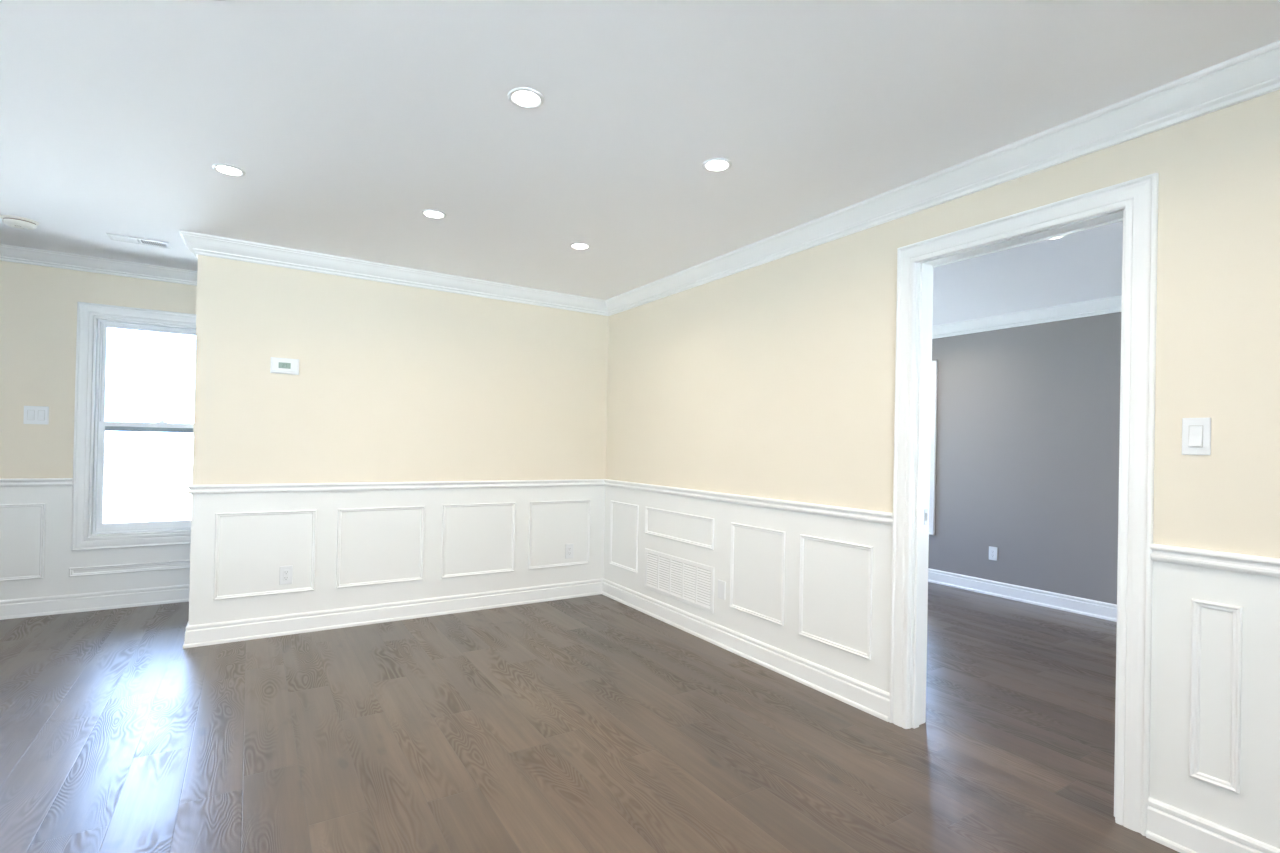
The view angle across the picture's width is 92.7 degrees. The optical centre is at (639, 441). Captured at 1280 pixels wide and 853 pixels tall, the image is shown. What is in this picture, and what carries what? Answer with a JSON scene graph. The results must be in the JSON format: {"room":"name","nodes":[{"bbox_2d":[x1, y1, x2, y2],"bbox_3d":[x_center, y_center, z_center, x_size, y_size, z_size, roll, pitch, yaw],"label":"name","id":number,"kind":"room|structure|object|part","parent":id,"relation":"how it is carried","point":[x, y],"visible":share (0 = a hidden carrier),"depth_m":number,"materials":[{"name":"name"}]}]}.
{"room":"empty living room","nodes":[
{"label":"empty living room","id":0,"kind":"room"},
{"bbox_2d":[0,261,196,599],"bbox_3d":[-3.106,-0.050,4.924,11.300,2.540,0.150,1,0,-33],"label":"wall","id":1,"kind":"structure","parent":0,"point":[38,304],"depth_m":4.22,"materials":[{"name":"beige paint"}]},
{"bbox_2d":[0,503,44,580],"bbox_3d":[-4.222,0.681,4.122,0.296,0.514,0.010,1,0,-33],"label":"trim","id":2,"kind":"structure","parent":1,"relation":"attached to","point":[42,505],"depth_m":4.19,"materials":[{"name":"white paint"}]},
{"bbox_2d":[23,406,48,424],"bbox_3d":[-4.127,-0.179,4.175,0.125,0.124,0.014,1,0,-33],"label":"light switch","id":3,"kind":"object","parent":1,"relation":"attached to","point":[32,414],"visible":1,"depth_m":4.18,"materials":[{"name":"white plastic"}]},
{"bbox_2d":[0,584,188,619],"bbox_3d":[-4.348,1.127,4.037,8.000,0.126,0.024,1,0,-33],"label":"baseboard","id":4,"kind":"structure","parent":1,"relation":"attached to","point":[83,602],"depth_m":4.33,"materials":[{"name":"white paint"}]},
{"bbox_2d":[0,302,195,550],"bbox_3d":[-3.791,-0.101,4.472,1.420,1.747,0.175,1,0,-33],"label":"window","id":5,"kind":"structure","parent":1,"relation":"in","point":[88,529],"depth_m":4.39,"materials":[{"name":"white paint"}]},
{"bbox_3d":[-3.609,0.261,4.603,0.721,0.798,0.026,1,0,-33],"label":"sash","id":6,"kind":"part","parent":5,"relation":"part of","materials":[{"name":"glass"}]},
{"bbox_3d":[-3.610,-0.471,4.632,0.721,0.756,0.024,1,0,-33],"label":"sash","id":7,"kind":"part","parent":5,"relation":"part of","materials":[{"name":"glass"}]},
{"bbox_2d":[0,244,196,285],"bbox_3d":[-4.272,-1.257,4.008,8.000,0.098,0.128,1,0,-33],"label":"trim","id":8,"kind":"structure","parent":1,"relation":"attached to","point":[8,253],"depth_m":4.29,"materials":[{"name":"white paint"}]},
{"bbox_2d":[69,560,189,576],"bbox_3d":[-3.588,0.927,4.528,0.958,0.063,0.010,1,0,-33],"label":"trim","id":9,"kind":"structure","parent":1,"relation":"attached to","point":[71,574],"depth_m":4.44,"materials":[{"name":"white paint"}]},
{"bbox_2d":[188,255,608,625],"bbox_3d":[-1.504,-0.020,4.442,2.815,2.540,0.120,1,0,-33],"label":"wall","id":10,"kind":"structure","parent":0,"point":[394,382],"depth_m":4.20,"materials":[{"name":"beige paint"}]},
{"bbox_2d":[213,510,315,599],"bbox_3d":[-2.343,0.704,3.835,0.542,0.525,0.010,1,0,-33],"label":"trim","id":11,"kind":"structure","parent":10,"relation":"attached to","point":[217,515],"depth_m":3.81,"materials":[{"name":"white paint"}]},
{"bbox_2d":[270,357,298,374],"bbox_3d":[-2.251,-0.478,3.875,0.158,0.100,0.028,1,0,-33],"label":"thermostat","id":12,"kind":"object","parent":10,"relation":"attached to","point":[278,365],"visible":1,"depth_m":3.86,"materials":[{"name":"white plastic"}]},
{"bbox_2d":[279,565,292,584],"bbox_3d":[-2.255,0.853,3.893,0.072,0.117,0.009,1,0,-33],"label":"wall outlet","id":13,"kind":"object","parent":10,"relation":"attached to","point":[286,572],"visible":1,"depth_m":3.89,"materials":[{"name":"white plastic"}]},
{"bbox_2d":[283,570,288,580],"bbox_3d":[-2.254,0.853,3.891,0.033,0.067,0.004,1,0,-33],"label":"receptacle","id":14,"kind":"object","parent":13,"relation":"attached to","point":[285,572],"depth_m":3.89,"materials":[{"name":"white plastic"}]},
{"bbox_2d":[336,506,424,587],"bbox_3d":[-1.772,0.718,4.199,0.559,0.525,0.010,1,0,-33],"label":"trim","id":15,"kind":"structure","parent":10,"relation":"attached to","point":[338,585],"depth_m":4.18,"materials":[{"name":"white paint"}]},
{"bbox_2d":[183,578,602,648],"bbox_3d":[-1.538,1.187,4.428,2.838,0.126,0.167,1,0,-33],"label":"baseboard","id":16,"kind":"structure","parent":10,"relation":"attached to","point":[288,624],"depth_m":4.17,"materials":[{"name":"white paint"}]},
{"bbox_2d":[179,230,607,315],"bbox_3d":[-1.517,-1.144,4.427,2.900,0.117,0.290,1,0,-33],"label":"trim","id":17,"kind":"structure","parent":10,"relation":"attached to","point":[197,243],"depth_m":4.13,"materials":[{"name":"white paint"}]},
{"bbox_2d":[186,479,604,493],"bbox_3d":[-1.521,0.316,4.433,2.840,0.055,0.170,1,0,-33],"label":"chair rail","id":18,"kind":"object","parent":10,"relation":"attached to","point":[362,486],"visible":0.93,"depth_m":4.17,"materials":[{"name":"white paint"}]},
{"bbox_2d":[441,502,515,577],"bbox_3d":[-1.197,0.731,4.566,0.553,0.532,0.010,1,0,-33],"label":"trim","id":19,"kind":"structure","parent":10,"relation":"attached to","point":[508,503],"depth_m":4.55,"materials":[{"name":"white paint"}]},
{"bbox_2d":[528,500,590,569],"bbox_3d":[-0.638,0.744,4.921,0.535,0.530,0.010,1,0,-33],"label":"trim","id":20,"kind":"structure","parent":10,"relation":"attached to","point":[566,501],"depth_m":4.92,"materials":[{"name":"white paint"}]},
{"bbox_2d":[565,544,573,558],"bbox_3d":[-0.572,0.893,4.965,0.072,0.117,0.009,1,0,-33],"label":"wall outlet","id":21,"kind":"object","parent":10,"relation":"attached to","point":[569,548],"visible":1,"depth_m":4.96,"materials":[{"name":"white plastic"}]},
{"bbox_2d":[0,582,1179,852],"bbox_3d":[-0.929,1.303,1.457,11.300,0.120,8.352,1,0,-33],"label":"floor","id":22,"kind":"structure","parent":0,"point":[594,723],"depth_m":2.58,"materials":[{"name":"brown wood"}]},
{"bbox_2d":[0,0,1279,325],"bbox_3d":[-0.875,-1.307,1.474,11.300,0.220,8.352,1,0,-33],"label":"ceiling","id":23,"kind":"structure","parent":0,"point":[345,121],"depth_m":2.22,"materials":[{"name":"paint"}]},
{"bbox_2d":[0,215,38,229],"bbox_3d":[-3.482,-1.222,3.429,0.156,0.046,0.156,1,1,-33],"label":"smoke detector","id":24,"kind":"object","parent":23,"relation":"attached to","point":[13,221],"visible":1,"depth_m":3.39,"materials":[{"name":"white plastic"}]},
{"bbox_2d":[106,233,171,248],"bbox_3d":[-3.073,-1.230,3.755,0.296,0.013,0.156,1,0,-33],"label":"ceiling vent","id":25,"kind":"object","parent":23,"relation":"in","point":[116,237],"visible":1,"depth_m":3.74,"materials":[{"name":"white plastic"}]},
{"bbox_2d":[212,163,245,176],"bbox_3d":[-1.830,-1.207,2.720,0.125,0.008,0.125,1,0,-33],"label":"recessed light","id":26,"kind":"object","parent":23,"relation":"in","point":[225,169],"visible":1,"depth_m":2.72,"materials":[{"name":"white plastic"}]},
{"bbox_2d":[421,209,445,218],"bbox_3d":[-1.078,-1.188,3.197,0.125,0.008,0.125,1,0,-33],"label":"recessed light","id":27,"kind":"object","parent":23,"relation":"in","point":[434,214],"visible":1,"depth_m":3.19,"materials":[{"name":"white plastic"}]},
{"bbox_2d":[508,87,543,108],"bbox_3d":[-0.392,-1.181,2.104,0.125,0.008,0.125,1,0,-33],"label":"recessed light","id":28,"kind":"object","parent":23,"relation":"in","point":[527,98],"visible":1,"depth_m":2.10,"materials":[{"name":"white plastic"}]},
{"bbox_2d":[570,242,589,249],"bbox_3d":[-0.359,-1.171,3.664,0.125,0.008,0.125,1,0,-33],"label":"recessed light","id":29,"kind":"object","parent":23,"relation":"in","point":[578,246],"visible":1,"depth_m":3.67,"materials":[{"name":"white plastic"}]},
{"bbox_2d":[702,158,731,171],"bbox_3d":[0.325,-1.164,2.574,0.125,0.008,0.125,1,0,-33],"label":"recessed light","id":30,"kind":"object","parent":23,"relation":"in","point":[714,164],"visible":1,"depth_m":2.57,"materials":[{"name":"white plastic"}]},
{"bbox_2d":[603,90,1279,848],"bbox_3d":[1.256,0.026,2.841,0.120,2.540,8.052,1,0,-33],"label":"wall","id":31,"kind":"structure","parent":0,"point":[775,379],"depth_m":2.88,"materials":[{"name":"beige paint"}]},
{"bbox_2d":[609,501,638,572],"bbox_3d":[-0.132,0.752,4.870,0.010,0.522,0.418,1,0,-33],"label":"trim","id":32,"kind":"structure","parent":31,"relation":"attached to","point":[612,502],"depth_m":4.87,"materials":[{"name":"white paint"}]},
{"bbox_2d":[644,548,714,613],"bbox_3d":[0.254,0.955,4.257,0.009,0.296,0.810,1,0,-33],"label":"air vent","id":33,"kind":"object","parent":31,"relation":"in","point":[689,582],"visible":1,"depth_m":4.21,"materials":[{"name":"white metal"}]},
{"bbox_2d":[645,507,713,549],"bbox_3d":[0.258,0.595,4.265,0.010,0.200,0.800,1,0,-33],"label":"trim","id":34,"kind":"structure","parent":31,"relation":"attached to","point":[711,546],"depth_m":4.22,"materials":[{"name":"white paint"}]},
{"bbox_2d":[718,580,725,599],"bbox_3d":[0.514,0.936,3.852,0.008,0.114,0.070,1,0,-33],"label":"blank wall plate","id":35,"kind":"object","parent":31,"relation":"attached to","point":[721,584],"visible":1,"depth_m":3.85,"materials":[{"name":"white plastic"}]},
{"bbox_2d":[602,578,889,721],"bbox_3d":[0.417,1.224,3.978,0.024,0.126,2.742,1,0,-33],"label":"baseboard","id":36,"kind":"structure","parent":31,"relation":"attached to","point":[872,700],"depth_m":3.49,"materials":[{"name":"white paint"}]},
{"bbox_2d":[604,479,892,524],"bbox_3d":[0.434,0.353,3.983,0.025,0.055,2.742,1,0,-33],"label":"chair rail","id":37,"kind":"object","parent":31,"relation":"attached to","point":[818,509],"visible":1,"depth_m":3.50,"materials":[{"name":"white paint"}]},
{"bbox_2d":[730,522,784,625],"bbox_3d":[0.682,0.765,3.592,0.010,0.524,0.448,1,0,-33],"label":"trim","id":38,"kind":"structure","parent":31,"relation":"attached to","point":[782,533],"depth_m":3.57,"materials":[{"name":"white paint"}]},
{"bbox_2d":[798,534,872,659],"bbox_3d":[0.986,0.775,3.115,0.010,0.541,0.453,1,0,-33],"label":"trim","id":39,"kind":"structure","parent":31,"relation":"attached to","point":[802,537],"depth_m":3.08,"materials":[{"name":"white paint"}]},
{"bbox_2d":[605,40,1279,315],"bbox_3d":[1.530,-1.096,2.265,0.085,0.117,6.800,1,0,-33],"label":"trim","id":40,"kind":"structure","parent":31,"relation":"attached to","point":[1255,73],"depth_m":2.36,"materials":[{"name":"white paint"}]},
{"bbox_2d":[889,173,1158,835],"bbox_3d":[1.494,0.203,2.461,0.160,2.191,0.963,1,0,-33],"label":"door frame","id":41,"kind":"structure","parent":31,"relation":"in","point":[1134,202],"depth_m":2.15,"materials":[{"name":"white paint"}]},
{"bbox_3d":[1.315,0.347,2.808,0.028,0.070,0.003,1,0,-33],"label":"strike plate","id":42,"kind":"part","parent":41,"relation":"part of","materials":[{"name":"silver metal"}]},
{"bbox_3d":[1.553,0.204,2.499,0.020,2.191,0.963,1,0,-33],"label":"casing","id":43,"kind":"part","parent":41,"relation":"part of","materials":[{"name":"white paint"}]},
{"bbox_2d":[1182,418,1210,454],"bbox_3d":[1.758,-0.015,1.931,0.014,0.118,0.070,1,0,-33],"label":"light switch","id":44,"kind":"object","parent":31,"relation":"attached to","point":[1196,432],"visible":1,"depth_m":1.93,"materials":[{"name":"white plastic"}]},
{"bbox_2d":[1146,797,1279,852],"bbox_3d":[2.503,1.245,0.705,0.024,0.126,3.096,1,0,-33],"label":"baseboard","id":45,"kind":"structure","parent":31,"relation":"attached to","point":[1179,830],"depth_m":1.91,"materials":[{"name":"white paint"}]},
{"bbox_2d":[1150,544,1279,577],"bbox_3d":[2.520,0.374,0.710,0.025,0.055,3.096,1,0,-33],"label":"chair rail","id":46,"kind":"object","parent":31,"relation":"attached to","point":[1235,562],"visible":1,"depth_m":1.87,"materials":[{"name":"white paint"}]},
{"bbox_2d":[1189,599,1241,793],"bbox_3d":[1.772,0.778,1.882,0.010,0.559,0.116,1,0,-33],"label":"trim","id":47,"kind":"structure","parent":31,"relation":"attached to","point":[1234,785],"depth_m":1.87,"materials":[{"name":"white paint"}]},
{"bbox_2d":[928,312,1120,604],"bbox_3d":[3.798,0.089,4.462,0.150,2.540,8.052,1,0,-33],"label":"wall","id":48,"kind":"structure","parent":0,"point":[1028,430],"depth_m":5.12,"materials":[{"name":"paint"}]},
{"bbox_2d":[929,360,937,534],"bbox_3d":[2.583,0.059,6.351,0.170,1.673,1.133,1,0,-33],"label":"window","id":49,"kind":"structure","parent":48,"relation":"in","point":[934,362],"depth_m":5.85,"materials":[{"name":"white paint"}]},
{"bbox_2d":[989,546,996,560],"bbox_3d":[3.104,0.987,5.368,0.009,0.117,0.072,1,0,-33],"label":"wall outlet","id":50,"kind":"object","parent":48,"relation":"attached to","point":[992,550],"visible":1,"depth_m":5.37,"materials":[{"name":"white plastic"}]},
{"bbox_2d":[928,568,1116,621],"bbox_3d":[2.496,1.264,3.639,2.880,0.126,8.052,1,0,-33],"label":"baseboard","id":51,"kind":"structure","parent":48,"relation":"attached to","point":[1093,608],"depth_m":5.11,"materials":[{"name":"white paint"}]},
{"bbox_2d":[932,295,1121,338],"bbox_3d":[2.544,-1.066,3.655,2.880,0.117,8.052,1,0,-33],"label":"trim","id":52,"kind":"structure","parent":48,"relation":"attached to","point":[1111,304],"depth_m":5.10,"materials":[{"name":"white paint"}]},
{"label":"outside","id":53,"kind":"structure","parent":0,"visible":0},
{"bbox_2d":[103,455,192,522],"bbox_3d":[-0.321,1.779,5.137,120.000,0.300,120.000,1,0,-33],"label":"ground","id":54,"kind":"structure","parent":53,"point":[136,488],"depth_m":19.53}
]}

